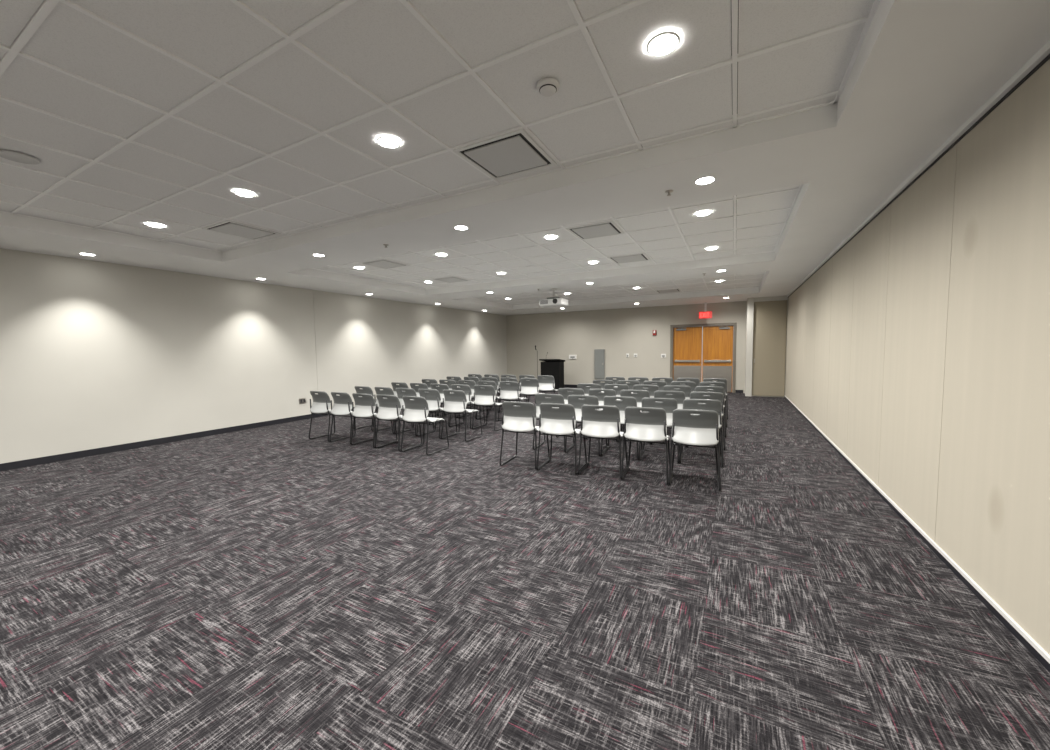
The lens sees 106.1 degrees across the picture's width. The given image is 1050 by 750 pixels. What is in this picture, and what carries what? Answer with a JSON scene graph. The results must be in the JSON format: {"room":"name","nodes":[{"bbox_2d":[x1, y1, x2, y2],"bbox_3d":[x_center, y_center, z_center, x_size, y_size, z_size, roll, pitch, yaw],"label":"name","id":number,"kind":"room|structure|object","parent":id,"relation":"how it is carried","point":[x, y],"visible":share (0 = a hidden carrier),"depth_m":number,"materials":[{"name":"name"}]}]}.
{"room":"event hall","nodes":[
{"label":"event hall","id":0,"kind":"room"},
{"bbox_2d":[0,248,506,463],"bbox_3d":[-4.764,-0.639,9.182,0.140,3.200,16.800,1,4,28],"label":"wall","id":1,"kind":"structure","parent":0,"point":[94,354],"depth_m":6.82,"materials":[{"name":"beige paint"}]},
{"bbox_2d":[0,384,499,470],"bbox_3d":[-4.675,0.909,9.248,0.012,0.100,16.800,1,4,28],"label":"baseboard","id":2,"kind":"structure","parent":1,"relation":"attached to","point":[97,451],"depth_m":6.36,"materials":[{"name":"black rubber"}]},
{"bbox_2d":[299,398,305,403],"bbox_3d":[-4.927,0.574,8.756,0.016,0.120,0.160,1,4,28],"label":"wall outlet","id":3,"kind":"object","parent":1,"relation":"attached to","point":[301,400],"visible":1,"depth_m":8.75,"materials":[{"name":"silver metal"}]},
{"bbox_2d":[0,386,1049,749],"bbox_3d":[-0.373,1.099,6.975,10.050,0.100,17.100,1,4,28],"label":"floor","id":4,"kind":"structure","parent":0,"point":[272,587],"depth_m":2.32,"materials":[{"name":"grey carpet"}]},
{"bbox_2d":[309,391,353,441],"bbox_3d":[-3.377,0.674,6.833,0.518,0.849,0.545,1,4,27],"label":"chair","id":5,"kind":"object","parent":4,"relation":"on","point":[321,403],"visible":0.77,"depth_m":6.61,"materials":[{"name":"grey plastic"}]},
{"bbox_2d":[329,392,373,443],"bbox_3d":[-2.906,0.683,6.602,0.518,0.849,0.545,1,4,27],"label":"chair","id":6,"kind":"object","parent":4,"relation":"on","point":[342,406],"visible":0.76,"depth_m":6.39,"materials":[{"name":"grey plastic"}]},
{"bbox_2d":[354,386,391,431],"bbox_3d":[-2.959,0.616,7.625,0.518,0.849,0.545,1,4,27],"label":"chair","id":7,"kind":"object","parent":4,"relation":"on","point":[365,390],"visible":0.24,"depth_m":7.39,"materials":[{"name":"grey plastic"}]},
{"bbox_2d":[351,393,397,447],"bbox_3d":[-2.451,0.692,6.367,0.518,0.849,0.545,1,4,26],"label":"chair","id":8,"kind":"object","parent":4,"relation":"on","point":[365,406],"visible":0.77,"depth_m":6.15,"materials":[{"name":"grey plastic"}]},
{"bbox_2d":[374,387,412,433],"bbox_3d":[-2.489,0.625,7.391,0.518,0.849,0.545,1,4,27],"label":"chair","id":9,"kind":"object","parent":4,"relation":"on","point":[386,390],"visible":0.4,"depth_m":7.18,"materials":[{"name":"grey plastic"}]},
{"bbox_2d":[375,394,421,451],"bbox_3d":[-1.983,0.701,6.134,0.518,0.849,0.545,1,4,27],"label":"chair","id":10,"kind":"object","parent":4,"relation":"on","point":[389,409],"visible":0.88,"depth_m":5.92,"materials":[{"name":"grey plastic"}]},
{"bbox_2d":[391,382,408,396],"bbox_3d":[-2.531,0.557,8.427,0.518,0.849,0.545,1,4,27],"label":"chair","id":11,"kind":"object","parent":4,"relation":"on","point":[401,385],"visible":0.23,"depth_m":8.21,"materials":[{"name":"grey plastic"}]},
{"bbox_2d":[394,388,433,435],"bbox_3d":[-2.025,0.634,7.160,0.518,0.849,0.545,1,4,26],"label":"chair","id":12,"kind":"object","parent":4,"relation":"on","point":[408,391],"visible":0.42,"depth_m":6.96,"materials":[{"name":"grey plastic"}]},
{"bbox_2d":[400,396,448,454],"bbox_3d":[-1.512,0.710,5.901,0.518,0.849,0.545,1,4,27],"label":"chair","id":13,"kind":"object","parent":4,"relation":"on","point":[416,410],"visible":1,"depth_m":5.70,"materials":[{"name":"grey plastic"}]},
{"bbox_2d":[410,383,442,424],"bbox_3d":[-2.068,0.567,8.188,0.518,0.849,0.545,1,4,26],"label":"chair","id":14,"kind":"object","parent":4,"relation":"on","point":[414,386],"visible":0.2,"depth_m":7.97,"materials":[{"name":"grey plastic"}]},
{"bbox_2d":[422,379,447,415],"bbox_3d":[-2.104,0.498,9.234,0.518,0.849,0.545,1,4,27],"label":"chair","id":15,"kind":"object","parent":4,"relation":"on","point":[427,382],"visible":0.27,"depth_m":9.01,"materials":[{"name":"grey plastic"}]},
{"bbox_2d":[416,389,456,438],"bbox_3d":[-1.559,0.642,6.934,0.518,0.849,0.545,1,4,26],"label":"chair","id":16,"kind":"object","parent":4,"relation":"on","point":[433,398],"visible":0.69,"depth_m":6.71,"materials":[{"name":"grey plastic"}]},
{"bbox_2d":[429,383,463,426],"bbox_3d":[-1.597,0.575,7.958,0.518,0.849,0.545,1,4,27],"label":"chair","id":17,"kind":"object","parent":4,"relation":"on","point":[440,387],"visible":0.4,"depth_m":7.74,"materials":[{"name":"grey plastic"}]},
{"bbox_2d":[438,379,468,417],"bbox_3d":[-1.640,0.508,8.982,0.518,0.849,0.545,1,4,26],"label":"chair","id":18,"kind":"object","parent":4,"relation":"on","point":[449,383],"visible":0.25,"depth_m":8.76,"materials":[{"name":"grey plastic"}]},
{"bbox_2d":[446,376,472,407],"bbox_3d":[-1.684,0.441,10.019,0.518,0.849,0.545,1,4,26],"label":"chair","id":19,"kind":"object","parent":4,"relation":"on","point":[456,379],"visible":0.11,"depth_m":9.78,"materials":[{"name":"grey plastic"}]},
{"bbox_2d":[441,390,481,441],"bbox_3d":[-1.087,0.650,6.711,0.518,0.849,0.545,1,4,27],"label":"chair","id":20,"kind":"object","parent":4,"relation":"on","point":[456,401],"visible":1,"depth_m":6.51,"materials":[{"name":"grey plastic"}]},
{"bbox_2d":[449,384,484,428],"bbox_3d":[-1.141,0.585,7.719,0.518,0.849,0.545,1,4,27],"label":"chair","id":21,"kind":"object","parent":4,"relation":"on","point":[466,388],"visible":0.44,"depth_m":7.48,"materials":[{"name":"grey plastic"}]},
{"bbox_2d":[457,380,483,418],"bbox_3d":[-1.173,0.516,8.760,0.518,0.849,0.545,1,4,26],"label":"chair","id":22,"kind":"object","parent":4,"relation":"on","point":[471,383],"visible":0.27,"depth_m":8.52,"materials":[{"name":"grey plastic"}]},
{"bbox_2d":[468,374,481,404],"bbox_3d":[-1.261,0.382,10.819,0.518,0.849,0.545,1,4,27],"label":"chair","id":23,"kind":"object","parent":4,"relation":"on","point":[479,376],"visible":0.17,"depth_m":10.57,"materials":[{"name":"grey plastic"}]},
{"bbox_2d":[464,377,490,410],"bbox_3d":[-1.215,0.449,9.788,0.518,0.849,0.545,1,4,27],"label":"chair","id":24,"kind":"object","parent":4,"relation":"on","point":[476,379],"visible":0.2,"depth_m":9.54,"materials":[{"name":"grey plastic"}]},
{"bbox_2d":[472,385,501,430],"bbox_3d":[-0.668,0.592,7.502,0.518,0.849,0.545,1,4,27],"label":"chair","id":25,"kind":"object","parent":4,"relation":"on","point":[487,395],"visible":0.86,"depth_m":7.29,"materials":[{"name":"grey plastic"}]},
{"bbox_2d":[476,381,506,420],"bbox_3d":[-0.720,0.527,8.508,0.518,0.849,0.545,1,4,27],"label":"chair","id":26,"kind":"object","parent":4,"relation":"on","point":[492,383],"visible":0.3,"depth_m":8.26,"materials":[{"name":"grey plastic"}]},
{"bbox_2d":[484,374,499,405],"bbox_3d":[-0.794,0.391,10.576,0.518,0.849,0.545,1,4,27],"label":"chair","id":27,"kind":"object","parent":4,"relation":"on","point":[485,375],"visible":0.17,"depth_m":10.33,"materials":[{"name":"grey plastic"}]},
{"bbox_2d":[480,377,507,411],"bbox_3d":[-0.753,0.458,9.550,0.518,0.849,0.545,1,4,27],"label":"chair","id":28,"kind":"object","parent":4,"relation":"on","point":[494,379],"visible":0.3,"depth_m":9.30,"materials":[{"name":"grey plastic"}]},
{"bbox_2d":[500,375,524,406],"bbox_3d":[-0.336,0.400,10.343,0.518,0.849,0.545,1,4,27],"label":"chair","id":29,"kind":"object","parent":4,"relation":"on","point":[502,376],"visible":0.17,"depth_m":10.12,"materials":[{"name":"grey plastic"}]},
{"bbox_2d":[499,378,526,412],"bbox_3d":[-0.283,0.467,9.322,0.518,0.849,0.545,1,4,27],"label":"chair","id":30,"kind":"object","parent":4,"relation":"on","point":[502,379],"visible":0.13,"depth_m":9.10,"materials":[{"name":"grey plastic"}]},
{"bbox_2d":[498,381,528,420],"bbox_3d":[-0.241,0.534,8.293,0.518,0.849,0.545,1,4,26],"label":"chair","id":31,"kind":"object","parent":4,"relation":"on","point":[511,391],"visible":0.87,"depth_m":8.09,"materials":[{"name":"grey plastic"}]},
{"bbox_2d":[499,401,549,469],"bbox_3d":[-0.007,0.739,5.146,0.518,0.849,0.545,1,4,23],"label":"chair","id":32,"kind":"object","parent":4,"relation":"on","point":[522,418],"visible":0.88,"depth_m":4.94,"materials":[{"name":"grey plastic"}]},
{"bbox_2d":[518,375,542,402],"bbox_3d":[0.137,0.409,10.115,0.518,0.849,0.545,1,4,27],"label":"chair","id":33,"kind":"object","parent":4,"relation":"on","point":[520,376],"visible":0.07,"depth_m":9.89,"materials":[{"name":"grey plastic"}]},
{"bbox_2d":[520,378,544,401],"bbox_3d":[0.182,0.476,9.087,0.518,0.849,0.545,1,4,27],"label":"chair","id":34,"kind":"object","parent":4,"relation":"on","point":[529,387],"visible":0.71,"depth_m":8.88,"materials":[{"name":"grey plastic"}]},
{"bbox_2d":[535,345,537,378],"bbox_3d":[0.463,-0.286,14.657,0.258,1.628,0.258,-2,4,-17],"label":"microphone stand","id":35,"kind":"object","parent":4,"relation":"on","point":[535,345],"visible":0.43,"depth_m":14.63,"materials":[{"name":"grey metal"}]},
{"bbox_2d":[537,375,557,393],"bbox_3d":[0.596,0.417,9.883,0.518,0.849,0.545,1,4,27],"label":"chair","id":36,"kind":"object","parent":4,"relation":"on","point":[547,384],"visible":0.77,"depth_m":9.67,"materials":[{"name":"grey plastic"}]},
{"bbox_2d":[539,352,564,388],"bbox_3d":[1.000,-0.152,14.438,0.800,1.375,0.540,1,4,28],"label":"podium","id":37,"kind":"object","parent":4,"relation":"on","point":[550,367],"visible":0.74,"depth_m":14.22,"materials":[{"name":"black laminate"}]},
{"bbox_2d":[533,394,574,451],"bbox_3d":[0.430,0.679,5.955,0.518,0.849,0.545,1,4,23],"label":"chair","id":38,"kind":"object","parent":4,"relation":"on","point":[540,398],"visible":0.33,"depth_m":5.75,"materials":[{"name":"grey plastic"}]},
{"bbox_2d":[536,403,586,474],"bbox_3d":[0.460,0.745,4.943,0.518,0.849,0.545,1,4,23],"label":"chair","id":39,"kind":"object","parent":4,"relation":"on","point":[561,421],"visible":0.95,"depth_m":4.74,"materials":[{"name":"grey plastic"}]},
{"bbox_2d":[556,388,585,439],"bbox_3d":[0.838,0.622,6.730,0.518,0.849,0.545,1,4,23],"label":"chair","id":40,"kind":"object","parent":4,"relation":"on","point":[564,392],"visible":0.2,"depth_m":6.50,"materials":[{"name":"grey plastic"}]},
{"bbox_2d":[565,395,606,455],"bbox_3d":[0.888,0.687,5.737,0.518,0.849,0.545,1,4,24],"label":"chair","id":41,"kind":"object","parent":4,"relation":"on","point":[574,400],"visible":0.46,"depth_m":5.53,"materials":[{"name":"grey plastic"}]},
{"bbox_2d":[577,383,600,426],"bbox_3d":[1.268,0.562,7.543,0.518,0.849,0.545,1,4,24],"label":"chair","id":42,"kind":"object","parent":4,"relation":"on","point":[583,386],"visible":0.17,"depth_m":7.33,"materials":[{"name":"grey plastic"}]},
{"bbox_2d":[578,404,627,478],"bbox_3d":[0.944,0.751,4.757,0.518,0.849,0.545,1,4,23],"label":"chair","id":43,"kind":"object","parent":4,"relation":"on","point":[595,423],"visible":0.96,"depth_m":4.55,"materials":[{"name":"grey plastic"}]},
{"bbox_2d":[593,380,613,391],"bbox_3d":[1.690,0.504,8.334,0.518,0.849,0.545,1,4,24],"label":"chair","id":44,"kind":"object","parent":4,"relation":"on","point":[601,383],"visible":0.14,"depth_m":8.11,"materials":[{"name":"grey plastic"}]},
{"bbox_2d":[586,389,622,441],"bbox_3d":[1.315,0.628,6.539,0.518,0.849,0.545,1,4,24],"label":"chair","id":45,"kind":"object","parent":4,"relation":"on","point":[592,392],"visible":0.3,"depth_m":6.33,"materials":[{"name":"grey plastic"}]},
{"bbox_2d":[605,377,624,386],"bbox_3d":[2.116,0.446,9.130,0.518,0.849,0.545,1,4,23],"label":"chair","id":46,"kind":"object","parent":4,"relation":"on","point":[617,379],"visible":0.13,"depth_m":8.90,"materials":[{"name":"grey plastic"}]},
{"bbox_2d":[604,384,628,399],"bbox_3d":[1.732,0.570,7.337,0.518,0.849,0.545,1,4,24],"label":"chair","id":47,"kind":"object","parent":4,"relation":"on","point":[620,387],"visible":0.13,"depth_m":7.11,"materials":[{"name":"grey plastic"}]},
{"bbox_2d":[600,396,642,458],"bbox_3d":[1.362,0.693,5.550,0.518,0.849,0.545,1,4,23],"label":"chair","id":48,"kind":"object","parent":4,"relation":"on","point":[625,402],"visible":0.34,"depth_m":5.33,"materials":[{"name":"grey plastic"}]},
{"bbox_2d":[617,380,639,392],"bbox_3d":[2.161,0.511,8.136,0.518,0.849,0.545,1,4,24],"label":"chair","id":49,"kind":"object","parent":4,"relation":"on","point":[632,382],"visible":0.16,"depth_m":7.91,"materials":[{"name":"grey plastic"}]},
{"bbox_2d":[618,390,650,444],"bbox_3d":[1.783,0.635,6.337,0.518,0.849,0.545,1,4,23],"label":"chair","id":50,"kind":"object","parent":4,"relation":"on","point":[640,394],"visible":0.26,"depth_m":6.11,"materials":[{"name":"grey plastic"}]},
{"bbox_2d":[628,377,648,384],"bbox_3d":[2.585,0.453,8.929,0.518,0.849,0.545,1,4,24],"label":"chair","id":51,"kind":"object","parent":4,"relation":"on","point":[641,380],"visible":0.12,"depth_m":8.69,"materials":[{"name":"grey plastic"}]},
{"bbox_2d":[621,406,669,484],"bbox_3d":[1.403,0.758,4.551,0.518,0.849,0.545,1,4,24],"label":"chair","id":52,"kind":"object","parent":4,"relation":"on","point":[647,427],"visible":0.97,"depth_m":4.34,"materials":[{"name":"grey plastic"}]},
{"bbox_2d":[633,385,658,397],"bbox_3d":[2.201,0.577,7.129,0.518,0.849,0.545,1,4,24],"label":"chair","id":53,"kind":"object","parent":4,"relation":"on","point":[651,388],"visible":0.12,"depth_m":6.90,"materials":[{"name":"grey plastic"}]},
{"bbox_2d":[643,381,666,390],"bbox_3d":[2.616,0.519,7.918,0.518,0.849,0.545,1,4,23],"label":"chair","id":54,"kind":"object","parent":4,"relation":"on","point":[660,384],"visible":0.11,"depth_m":7.68,"materials":[{"name":"grey plastic"}]},
{"bbox_2d":[638,397,679,463],"bbox_3d":[1.823,0.701,5.330,0.518,0.849,0.545,1,4,23],"label":"chair","id":55,"kind":"object","parent":4,"relation":"on","point":[669,404],"visible":0.35,"depth_m":5.10,"materials":[{"name":"grey plastic"}]},
{"bbox_2d":[652,377,673,384],"bbox_3d":[3.049,0.459,8.729,0.518,0.849,0.545,1,4,23],"label":"chair","id":56,"kind":"object","parent":4,"relation":"on","point":[668,381],"visible":0.12,"depth_m":8.49,"materials":[{"name":"grey plastic"}]},
{"bbox_2d":[651,391,686,446],"bbox_3d":[2.250,0.642,6.134,0.518,0.849,0.545,1,4,23],"label":"chair","id":57,"kind":"object","parent":4,"relation":"on","point":[679,396],"visible":0.27,"depth_m":5.90,"materials":[{"name":"grey plastic"}]},
{"bbox_2d":[663,385,690,398],"bbox_3d":[2.668,0.584,6.918,0.518,0.849,0.545,1,4,23],"label":"chair","id":58,"kind":"object","parent":4,"relation":"on","point":[686,389],"visible":0.14,"depth_m":6.68,"materials":[{"name":"grey plastic"}]},
{"bbox_2d":[671,381,695,391],"bbox_3d":[3.088,0.526,7.714,0.518,0.849,0.545,1,4,24],"label":"chair","id":59,"kind":"object","parent":4,"relation":"on","point":[692,385],"visible":0.17,"depth_m":7.47,"materials":[{"name":"grey plastic"}]},
{"bbox_2d":[677,378,699,386],"bbox_3d":[3.518,0.466,8.526,0.518,0.849,0.545,1,4,23],"label":"chair","id":60,"kind":"object","parent":4,"relation":"on","point":[696,380],"visible":0.12,"depth_m":8.28,"materials":[{"name":"grey plastic"}]},
{"bbox_2d":[668,409,720,490],"bbox_3d":[1.864,0.766,4.338,0.518,0.849,0.545,1,4,24],"label":"chair","id":61,"kind":"object","parent":4,"relation":"on","point":[688,429],"visible":1,"depth_m":4.13,"materials":[{"name":"grey plastic"}]},
{"bbox_2d":[679,399,723,467],"bbox_3d":[2.295,0.707,5.139,0.518,0.849,0.545,1,4,24],"label":"chair","id":62,"kind":"object","parent":4,"relation":"on","point":[692,404],"visible":0.44,"depth_m":4.90,"materials":[{"name":"grey plastic"}]},
{"bbox_2d":[687,391,724,450],"bbox_3d":[2.715,0.649,5.931,0.518,0.849,0.545,1,4,24],"label":"chair","id":63,"kind":"object","parent":4,"relation":"on","point":[693,395],"visible":0.28,"depth_m":5.68,"materials":[{"name":"grey plastic"}]},
{"bbox_2d":[695,386,725,437],"bbox_3d":[3.136,0.590,6.731,0.518,0.849,0.545,1,4,24],"label":"chair","id":64,"kind":"object","parent":4,"relation":"on","point":[721,389],"visible":0.22,"depth_m":6.47,"materials":[{"name":"grey plastic"}]},
{"bbox_2d":[699,382,726,427],"bbox_3d":[3.555,0.532,7.519,0.518,0.849,0.545,1,4,24],"label":"chair","id":65,"kind":"object","parent":4,"relation":"on","point":[719,384],"visible":0.14,"depth_m":7.26,"materials":[{"name":"grey plastic"}]},
{"bbox_2d":[703,378,727,419],"bbox_3d":[3.979,0.474,8.305,0.518,0.849,0.545,1,4,24],"label":"chair","id":66,"kind":"object","parent":4,"relation":"on","point":[705,379],"visible":0.21,"depth_m":8.05,"materials":[{"name":"grey plastic"}]},
{"bbox_2d":[0,0,1049,315],"bbox_3d":[-0.416,-1.994,6.771,9.990,0.300,16.800,1,4,28],"label":"ceiling","id":67,"kind":"structure","parent":0,"point":[921,69],"depth_m":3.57,"materials":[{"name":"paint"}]},
{"bbox_2d":[0,150,39,164],"bbox_3d":[-3.940,-1.690,3.071,0.220,0.010,0.220,1,4,28],"label":"ceiling speaker","id":68,"kind":"object","parent":67,"relation":"attached to","point":[10,155],"depth_m":3.07},
{"bbox_2d":[79,253,95,255],"bbox_3d":[-6.085,-1.680,5.495,0.166,0.008,0.166,1,4,28],"label":"recessed light","id":69,"kind":"object","parent":67,"relation":"in","point":[88,254],"visible":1,"depth_m":5.49,"materials":[{"name":"white"}]},
{"bbox_2d":[146,223,164,227],"bbox_3d":[-4.446,-1.798,4.751,0.166,0.008,0.166,1,4,28],"label":"recessed light","id":70,"kind":"object","parent":67,"relation":"in","point":[148,224],"visible":1,"depth_m":4.74,"materials":[{"name":"white"}]},
{"bbox_2d":[202,220,280,240],"bbox_3d":[-3.580,-1.819,5.001,0.610,0.016,0.610,1,4,28],"label":"ceiling vent","id":71,"kind":"object","parent":67,"relation":"in","point":[228,227],"visible":1,"depth_m":4.95,"materials":[{"name":"white metal"}]},
{"bbox_2d":[234,190,254,196],"bbox_3d":[-2.729,-1.762,3.841,0.166,0.008,0.166,1,4,28],"label":"recessed light","id":72,"kind":"object","parent":67,"relation":"in","point":[243,193],"visible":1,"depth_m":3.83,"materials":[{"name":"white"}]},
{"bbox_2d":[359,259,409,268],"bbox_3d":[-2.500,-1.968,7.032,0.610,0.016,0.610,1,4,28],"label":"ceiling vent","id":73,"kind":"object","parent":67,"relation":"in","point":[380,263],"visible":1,"depth_m":6.99,"materials":[{"name":"white metal"}]},
{"bbox_2d":[377,136,399,147],"bbox_3d":[-1.012,-1.726,2.931,0.166,0.008,0.166,1,4,28],"label":"recessed light","id":74,"kind":"object","parent":67,"relation":"in","point":[385,141],"visible":1,"depth_m":2.92,"materials":[{"name":"white"}]},
{"bbox_2d":[432,276,470,282],"bbox_3d":[-1.622,-2.090,8.684,0.610,0.016,0.610,1,4,28],"label":"ceiling vent","id":75,"kind":"object","parent":67,"relation":"in","point":[452,279],"visible":1,"depth_m":8.60,"materials":[{"name":"white metal"}]},
{"bbox_2d":[454,225,467,229],"bbox_3d":[-0.732,-1.691,4.532,0.166,0.008,0.166,1,4,28],"label":"recessed light","id":76,"kind":"object","parent":67,"relation":"in","point":[458,227],"visible":1,"depth_m":4.52,"materials":[{"name":"white"}]},
{"bbox_2d":[453,129,556,179],"bbox_3d":[-0.145,-1.747,3.181,0.610,0.016,0.610,1,4,28],"label":"ceiling vent","id":77,"kind":"object","parent":67,"relation":"in","point":[513,153],"visible":1,"depth_m":3.12,"materials":[{"name":"white metal"}]},
{"bbox_2d":[536,78,559,96],"bbox_3d":[0.135,-1.680,2.324,0.136,0.045,0.136,1,4,28],"label":"smoke detector","id":78,"kind":"object","parent":67,"relation":"attached to","point":[547,87],"visible":1,"depth_m":2.29,"materials":[{"name":"white plastic"}]},
{"bbox_2d":[545,236,556,239],"bbox_3d":[0.361,-1.915,5.512,0.166,0.008,0.166,1,4,28],"label":"recessed light","id":79,"kind":"object","parent":67,"relation":"in","point":[546,237],"visible":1,"depth_m":5.49,"materials":[{"name":"white"}]},
{"bbox_2d":[539,288,567,306],"bbox_3d":[0.675,-1.826,9.316,0.600,0.400,0.415,1,4,28],"label":"ceiling projector","id":80,"kind":"object","parent":67,"relation":"hanging from","point":[553,301],"depth_m":9.20,"materials":[{"name":"white plastic"}]},
{"bbox_2d":[566,221,624,239],"bbox_3d":[0.935,-1.896,5.212,0.610,0.016,0.610,1,4,28],"label":"ceiling vent","id":81,"kind":"object","parent":67,"relation":"in","point":[608,228],"visible":1,"depth_m":5.16,"materials":[{"name":"white metal"}]},
{"bbox_2d":[607,253,649,263],"bbox_3d":[1.813,-2.018,6.864,0.610,0.016,0.610,1,4,28],"label":"ceiling vent","id":82,"kind":"object","parent":67,"relation":"in","point":[638,257],"visible":1,"depth_m":6.80,"materials":[{"name":"white metal"}]},
{"bbox_2d":[646,31,679,56],"bbox_3d":[0.706,-1.690,2.020,0.166,0.008,0.166,1,4,28],"label":"recessed light","id":83,"kind":"object","parent":67,"relation":"in","point":[663,43],"visible":1,"depth_m":2.01,"materials":[{"name":"white"}]},
{"bbox_2d":[655,288,680,292],"bbox_3d":[3.944,-2.312,10.873,0.610,0.016,0.610,1,4,28],"label":"ceiling vent","id":84,"kind":"object","parent":67,"relation":"in","point":[677,289],"visible":1,"depth_m":10.74,"materials":[{"name":"white metal"}]},
{"bbox_2d":[665,190,672,195],"bbox_3d":[1.298,-1.637,3.559,0.070,0.036,0.070,1,4,28],"label":"sprinkler","id":85,"kind":"object","parent":67,"relation":"attached to","point":[667,191],"visible":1,"depth_m":3.55,"materials":[{"name":"silver metal"}]},
{"bbox_2d":[696,211,710,215],"bbox_3d":[2.078,-1.879,4.602,0.166,0.008,0.166,1,4,28],"label":"recessed light","id":86,"kind":"object","parent":67,"relation":"in","point":[702,213],"visible":1,"depth_m":4.59,"materials":[{"name":"white"}]},
{"bbox_2d":[694,176,715,184],"bbox_3d":[1.521,-1.644,3.338,0.166,0.008,0.166,1,4,28],"label":"recessed light","id":87,"kind":"object","parent":67,"relation":"in","point":[707,179],"visible":1,"depth_m":3.33,"materials":[{"name":"white"}]},
{"bbox_2d":[699,302,711,318],"bbox_3d":[5.742,-2.056,12.566,0.380,0.510,0.050,1,4,28],"label":"exit sign","id":88,"kind":"object","parent":67,"relation":"hanging from","point":[706,314],"visible":1,"depth_m":12.56,"materials":[{"name":"red plastic"}]},
{"bbox_2d":[787,40,1049,296],"bbox_3d":[3.900,-1.727,4.496,0.085,0.055,16.800,1,4,28],"label":"track","id":89,"kind":"object","parent":67,"relation":"attached to","point":[1042,56],"visible":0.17,"depth_m":2.58,"materials":[{"name":"grey metal"}]},
{"bbox_2d":[506,301,746,392],"bbox_3d":[3.574,-1.096,14.334,9.750,3.200,0.150,1,4,28],"label":"wall","id":90,"kind":"structure","parent":0,"point":[620,332],"depth_m":14.47,"materials":[{"name":"paint"}]},
{"bbox_2d":[594,349,604,378],"bbox_3d":[2.768,-0.406,14.682,0.380,1.100,0.078,1,4,28],"label":"electrical panel","id":91,"kind":"object","parent":90,"relation":"attached to","point":[599,354],"visible":1,"depth_m":14.65,"materials":[{"name":"grey metal"}]},
{"bbox_2d":[518,383,742,392],"bbox_3d":[3.104,0.446,14.605,8.698,0.100,0.012,1,4,28],"label":"baseboard","id":92,"kind":"structure","parent":90,"relation":"attached to","point":[565,385],"depth_m":15.23,"materials":[{"name":"black rubber"}]},
{"bbox_2d":[673,327,701,381],"bbox_3d":[5.465,-0.537,13.317,0.893,2.145,0.152,1,4,28],"label":"door","id":93,"kind":"structure","parent":90,"relation":"in","point":[687,341],"depth_m":13.32,"materials":[{"name":"brown wood"}]},
{"bbox_2d":[670,322,736,392],"bbox_3d":[5.886,-0.570,13.132,1.990,2.245,0.170,1,4,28],"label":"door frame","id":94,"kind":"structure","parent":90,"relation":"attached to","point":[672,327],"depth_m":12.83,"materials":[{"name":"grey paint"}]},
{"bbox_2d":[702,326,732,391],"bbox_3d":[6.275,-0.520,12.888,0.893,2.145,0.152,1,4,28],"label":"door","id":95,"kind":"structure","parent":90,"relation":"in","point":[717,357],"depth_m":12.89,"materials":[{"name":"brown wood"}]},
{"bbox_2d":[745,296,787,396],"bbox_3d":[7.200,-0.832,11.841,1.000,2.900,0.880,1,4,28],"label":"wall","id":96,"kind":"structure","parent":0,"point":[766,317],"depth_m":11.49,"materials":[{"name":"beige paint"}]},
{"bbox_2d":[785,59,1049,654],"bbox_3d":[3.964,-0.456,4.555,0.120,3.200,16.800,1,4,28],"label":"wall","id":97,"kind":"structure","parent":0,"point":[920,349],"depth_m":2.59,"materials":[{"name":"beige paint"}]},
{"bbox_2d":[785,396,1049,671],"bbox_3d":[3.936,1.106,4.684,0.032,0.065,16.800,1,4,28],"label":"baseboard","id":98,"kind":"structure","parent":97,"relation":"attached to","point":[1036,650],"depth_m":2.50,"materials":[{"name":"silver metal"}]}
]}

